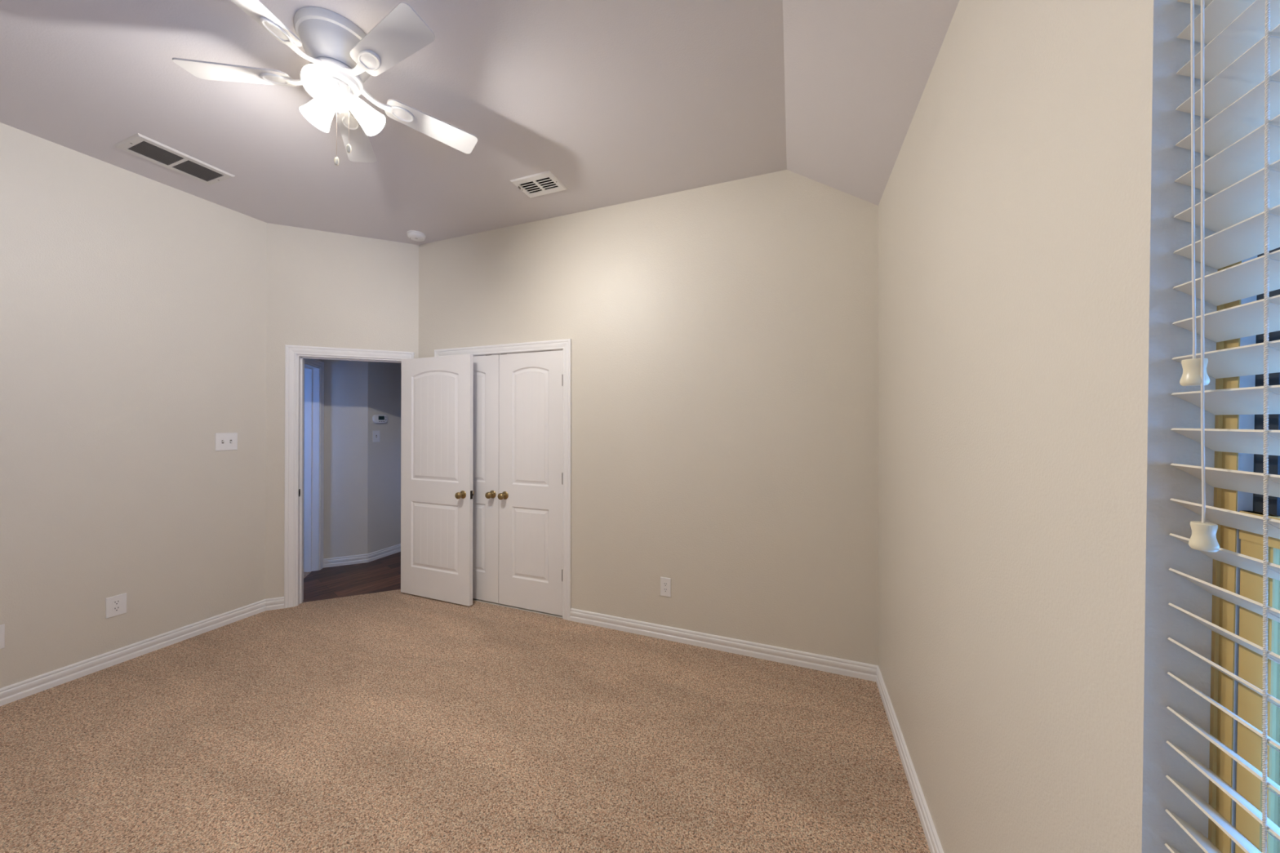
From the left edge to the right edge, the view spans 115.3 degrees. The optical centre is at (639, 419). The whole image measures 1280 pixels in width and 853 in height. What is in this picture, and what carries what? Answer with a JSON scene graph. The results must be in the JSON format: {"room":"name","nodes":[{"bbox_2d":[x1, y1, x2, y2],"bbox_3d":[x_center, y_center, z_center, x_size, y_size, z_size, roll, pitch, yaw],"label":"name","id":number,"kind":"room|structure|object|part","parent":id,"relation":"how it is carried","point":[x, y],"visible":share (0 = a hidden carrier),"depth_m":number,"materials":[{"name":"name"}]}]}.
{"room":"empty bedroom","nodes":[
{"label":"empty bedroom","id":0,"kind":"room"},
{"bbox_2d":[0,122,266,688],"bbox_3d":[-3.490,-0.033,2.012,0.115,3.080,2.632,0,0,21],"label":"wall","id":1,"kind":"structure","parent":0,"point":[133,306],"depth_m":2.52,"materials":[{"name":"paint"}]},
{"bbox_2d":[0,624,4,648],"bbox_3d":[-3.386,1.147,2.113,0.008,0.124,0.082,0,0,21],"label":"wall outlet","id":2,"kind":"object","parent":1,"relation":"attached to","point":[2,626],"visible":1,"depth_m":2.15,"materials":[{"name":"white plastic"}]},
{"bbox_2d":[105,592,126,618],"bbox_3d":[-3.237,1.149,2.507,0.008,0.124,0.082,0,0,21],"label":"wall outlet","id":3,"kind":"object","parent":1,"relation":"attached to","point":[115,606],"visible":1,"depth_m":2.50,"materials":[{"name":"white plastic"}]},
{"bbox_2d":[111,605,120,611],"bbox_3d":[-3.236,1.169,2.507,0.004,0.028,0.034,0,0,21],"label":"receptacle","id":4,"kind":"object","parent":3,"relation":"attached to","point":[114,608],"depth_m":2.50,"materials":[{"name":"white plastic"}]},
{"bbox_2d":[112,600,120,605],"bbox_3d":[-3.236,1.130,2.507,0.004,0.028,0.034,0,0,21],"label":"receptacle","id":5,"kind":"object","parent":3,"relation":"attached to","point":[115,602],"depth_m":2.51,"materials":[{"name":"white plastic"}]},
{"bbox_2d":[0,596,284,706],"bbox_3d":[-3.355,1.463,2.063,0.102,0.089,2.602,0,0,21],"label":"baseboard","id":6,"kind":"structure","parent":1,"relation":"attached to","point":[11,693],"depth_m":2.54,"materials":[{"name":"white paint"}]},
{"bbox_2d":[215,432,237,450],"bbox_3d":[-3.047,0.161,2.993,0.022,0.128,0.124,0,0,21],"label":"light switch","id":7,"kind":"object","parent":1,"relation":"attached to","point":[224,441],"visible":1,"depth_m":2.99,"materials":[{"name":"white plastic"}]},
{"bbox_2d":[265,222,418,599],"bbox_3d":[-4.431,-0.028,3.967,4.283,3.080,2.474,0,0,-22],"label":"wall","id":8,"kind":"structure","parent":0,"point":[325,289],"depth_m":3.36,"materials":[{"name":"paint"}]},
{"bbox_2d":[284,344,413,608],"bbox_3d":[-2.457,0.456,3.493,0.912,2.115,0.150,0,0,-22],"label":"trim","id":9,"kind":"structure","parent":8,"relation":"attached to","point":[295,355],"depth_m":3.29,"materials":[{"name":"white paint"}]},
{"bbox_2d":[400,354,474,606],"bbox_3d":[-1.723,0.487,3.419,0.788,2.030,0.174,0,0,21],"label":"door","id":10,"kind":"structure","parent":8,"relation":"in","point":[437,393],"depth_m":3.39,"materials":[{"name":"white paint"}]},
{"bbox_3d":[-1.448,0.607,3.259,0.065,0.065,0.070,0,0,21],"label":"knob","id":11,"kind":"part","parent":10,"relation":"part of","materials":[{"name":"gold metal"}]},
{"bbox_2d":[322,359,401,558],"bbox_3d":[-2.660,0.218,5.460,0.360,2.600,2.859,0,0,21],"label":"wall","id":12,"kind":"structure","parent":0,"point":[362,476],"depth_m":4.29,"materials":[{"name":"paint"}]},
{"bbox_2d":[323,543,400,568],"bbox_3d":[-2.599,1.473,5.145,0.259,0.089,2.387,0,0,27],"label":"baseboard","id":13,"kind":"structure","parent":12,"relation":"attached to","point":[362,558],"depth_m":4.28,"materials":[{"name":"white paint"}]},
{"bbox_2d":[372,430,379,442],"bbox_3d":[-2.856,0.178,4.401,0.022,0.124,0.080,0,0,21],"label":"light switch","id":14,"kind":"object","parent":12,"relation":"attached to","point":[375,433],"visible":1,"depth_m":4.40,"materials":[{"name":"white plastic"}]},
{"bbox_2d":[372,414,387,422],"bbox_3d":[-2.840,-0.012,4.434,0.028,0.094,0.160,0,0,21],"label":"thermostat","id":15,"kind":"object","parent":12,"relation":"attached to","point":[375,418],"visible":1,"depth_m":4.42,"materials":[{"name":"white plastic"}]},
{"bbox_2d":[0,551,930,852],"bbox_3d":[-2.550,1.533,3.656,8.281,0.040,6.150,0,0,21],"label":"floor","id":16,"kind":"structure","parent":0,"point":[393,721],"depth_m":1.88,"materials":[{"name":"carpet"}]},
{"bbox_2d":[0,0,959,244],"bbox_3d":[-1.198,-1.397,1.617,4.712,0.548,3.472,0,0,21],"label":"ceiling","id":17,"kind":"structure","parent":0,"point":[622,101],"depth_m":1.94,"materials":[{"name":"white paint"}]},
{"bbox_2d":[114,133,235,185],"bbox_3d":[-2.805,-1.565,2.462,0.276,0.011,0.414,0,0,21],"label":"ceiling vent","id":18,"kind":"object","parent":17,"relation":"in","point":[140,145],"visible":1,"depth_m":2.43,"materials":[{"name":"white metal"}]},
{"bbox_2d":[172,0,477,165],"bbox_3d":[-1.236,-1.300,1.654,1.075,0.542,1.081,0,0,21],"label":"ceiling fan","id":19,"kind":"object","parent":17,"relation":"hanging from","point":[342,56],"visible":1,"depth_m":1.60,"materials":[{"name":"white metal"}]},
{"bbox_3d":[-1.614,-1.393,1.632,0.388,0.032,0.124,0,0,-7],"label":"blade","id":20,"kind":"part","parent":19,"relation":"part of","materials":[{"name":"white wood"}]},
{"bbox_3d":[-1.319,-1.394,1.319,0.124,0.032,0.388,0,0,11],"label":"blade","id":21,"kind":"part","parent":19,"relation":"part of","materials":[{"name":"white wood"}]},
{"bbox_3d":[-1.351,-1.298,1.716,0.141,0.128,0.111,0,0,21],"label":"lamp shade","id":22,"kind":"part","parent":19,"relation":"part of","materials":[{"name":"white glass"}]},
{"bbox_3d":[-1.218,-1.295,1.574,0.108,0.130,0.141,0,0,4],"label":"lamp shade","id":23,"kind":"part","parent":19,"relation":"part of","materials":[{"name":"white glass"}]},
{"bbox_3d":[-1.238,-1.323,1.606,0.039,0.048,0.052,0,0,-30],"label":"bulb","id":24,"kind":"part","parent":19,"relation":"part of","materials":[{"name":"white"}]},
{"bbox_3d":[-1.225,-1.195,1.638,0.003,0.272,0.003,0,0,21],"label":"pull chain","id":25,"kind":"part","parent":19,"relation":"part of","materials":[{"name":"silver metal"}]},
{"bbox_3d":[-1.183,-1.252,1.648,0.003,0.272,0.003,0,0,21],"label":"pull chain","id":26,"kind":"part","parent":19,"relation":"part of","materials":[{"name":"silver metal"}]},
{"bbox_3d":[-1.408,-1.392,2.010,0.124,0.032,0.388,0,0,-25],"label":"blade","id":27,"kind":"part","parent":19,"relation":"part of","materials":[{"name":"white wood"}]},
{"bbox_3d":[-1.153,-1.286,1.713,0.138,0.136,0.108,0,0,-43],"label":"lamp shade","id":28,"kind":"part","parent":19,"relation":"part of","materials":[{"name":"white glass"}]},
{"bbox_3d":[-0.930,-1.393,1.503,0.388,0.032,0.124,0,0,29],"label":"blade","id":29,"kind":"part","parent":19,"relation":"part of","materials":[{"name":"white wood"}]},
{"bbox_3d":[-0.985,-1.392,1.930,0.388,0.032,0.124,0,0,-43],"label":"blade","id":30,"kind":"part","parent":19,"relation":"part of","materials":[{"name":"white wood"}]},
{"bbox_2d":[406,230,426,241],"bbox_3d":[-1.886,-1.544,3.421,0.142,0.045,0.142,0,0,21],"label":"smoke detector","id":31,"kind":"object","parent":17,"relation":"attached to","point":[414,235],"visible":1,"depth_m":3.38,"materials":[{"name":"white plastic"}]},
{"bbox_2d":[510,170,567,197],"bbox_3d":[-0.672,-1.558,2.701,0.300,0.019,0.216,0,0,21],"label":"ceiling vent","id":32,"kind":"object","parent":17,"relation":"in","point":[543,183],"visible":1,"depth_m":2.69,"materials":[{"name":"white metal"}]},
{"bbox_2d":[418,169,878,665],"bbox_3d":[-0.166,-0.010,3.341,3.597,3.110,0.750,0,0,21],"label":"wall","id":33,"kind":"structure","parent":0,"point":[724,336],"depth_m":2.70,"materials":[{"name":"paint"}]},
{"bbox_2d":[472,354,499,603],"bbox_3d":[-1.453,0.482,3.414,0.616,2.039,0.104,0,0,21],"label":"door","id":34,"kind":"structure","parent":33,"relation":"in","point":[486,368],"depth_m":3.37,"materials":[{"name":"white paint"}]},
{"bbox_3d":[-1.225,0.614,3.309,0.065,0.065,0.070,0,0,21],"label":"knob","id":35,"kind":"part","parent":34,"relation":"part of","materials":[{"name":"gold metal"}]},
{"bbox_2d":[434,338,571,621],"bbox_3d":[-1.139,0.451,3.358,1.362,2.126,0.134,0,0,21],"label":"trim","id":36,"kind":"structure","parent":33,"relation":"attached to","point":[565,345],"depth_m":3.08,"materials":[{"name":"white paint"}]},
{"bbox_2d":[497,350,563,616],"bbox_3d":[-0.871,0.482,3.194,0.619,2.039,0.104,0,0,21],"label":"door","id":37,"kind":"structure","parent":33,"relation":"in","point":[531,401],"depth_m":3.21,"materials":[{"name":"white paint"}]},
{"bbox_3d":[-1.109,0.614,3.265,0.065,0.065,0.070,0,0,21],"label":"knob","id":38,"kind":"part","parent":37,"relation":"part of","materials":[{"name":"gold metal"}]},
{"bbox_2d":[660,577,671,597],"bbox_3d":[0.177,1.156,2.802,0.075,0.128,0.008,0,0,21],"label":"wall outlet","id":39,"kind":"object","parent":33,"relation":"attached to","point":[665,583],"visible":1,"depth_m":2.80,"materials":[{"name":"white plastic"}]},
{"bbox_2d":[569,608,878,681],"bbox_3d":[0.427,1.470,2.703,2.036,0.089,0.015,0,0,21],"label":"baseboard","id":40,"kind":"structure","parent":33,"relation":"attached to","point":[843,667],"depth_m":2.63,"materials":[{"name":"white paint"}]},
{"bbox_2d":[878,0,1217,852],"bbox_3d":[0.887,0.129,0.810,0.160,2.760,3.472,0,0,21],"label":"wall","id":41,"kind":"structure","parent":0,"point":[1029,234],"depth_m":0.81,"materials":[{"name":"paint"}]},
{"bbox_2d":[875,666,943,852],"bbox_3d":[0.803,1.464,0.837,0.015,0.089,3.242,0,0,21],"label":"baseboard","id":42,"kind":"structure","parent":41,"relation":"attached to","point":[927,824],"depth_m":1.67,"materials":[{"name":"white paint"}]},
{"bbox_2d":[1208,247,1279,852],"bbox_3d":[0.632,0.097,0.055,0.084,1.720,1.054,0,0,21],"label":"window","id":43,"kind":"structure","parent":41,"relation":"in","point":[1235,658],"depth_m":0.52,"materials":[{"name":"yellow glass"}]},
{"bbox_2d":[1164,0,1279,852],"bbox_3d":[0.563,0.087,0.081,0.074,1.700,1.038,0,0,20],"label":"window blind","id":44,"kind":"object","parent":43,"relation":"attached to","point":[1239,62],"visible":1,"depth_m":0.49,"materials":[{"name":"beige plastic"}]},
{"bbox_3d":[0.688,-0.402,0.505,0.002,0.661,0.004,0,0,21],"label":"lift cord","id":45,"kind":"part","parent":44,"relation":"part of","materials":[{"name":"white fabric"}]},
{"bbox_3d":[0.684,-0.302,0.493,0.002,0.861,0.005,0,0,21],"label":"lift cord","id":46,"kind":"part","parent":44,"relation":"part of","materials":[{"name":"white fabric"}]},
{"bbox_3d":[0.704,0.103,0.434,0.048,1.651,0.017,0,0,21],"label":"ladder cord","id":47,"kind":"part","parent":44,"relation":"part of","materials":[{"name":"white fabric"}]},
{"bbox_3d":[0.632,0.097,0.055,0.084,1.720,1.054,0,0,21],"label":"frame","id":48,"kind":"part","parent":43,"relation":"part of","materials":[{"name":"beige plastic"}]},
{"bbox_3d":[0.602,0.521,0.065,0.013,0.812,0.994,0,0,21],"label":"sash","id":49,"kind":"part","parent":43,"relation":"part of","materials":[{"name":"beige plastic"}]},
{"bbox_3d":[0.616,-0.294,0.054,0.020,0.878,0.986,0,0,21],"label":"sash","id":50,"kind":"part","parent":43,"relation":"part of","materials":[{"name":"grey"}]},
{"bbox_3d":[0.604,0.516,0.064,0.003,0.742,0.932,0,0,21],"label":"glass pane","id":51,"kind":"part","parent":43,"relation":"part of","materials":[{"name":"clear glass"}]},
{"bbox_3d":[-3.173,0.213,3.794,0.749,2.600,0.798,0,0,21],"label":"wall","id":52,"kind":"structure","parent":0,"visible":0},
{"bbox_2d":[303,358,324,572],"bbox_3d":[-3.150,0.458,3.735,0.150,2.110,0.855,0,0,-22],"label":"door","id":53,"kind":"structure","parent":52,"relation":"attached to","point":[313,491],"depth_m":4.06,"materials":[{"name":"white paint"}]},
{"bbox_3d":[-3.211,0.458,3.710,0.018,2.110,0.855,0,0,-22],"label":"room casing","id":54,"kind":"part","parent":53,"relation":"part of","materials":[{"name":"white paint"}]}
]}

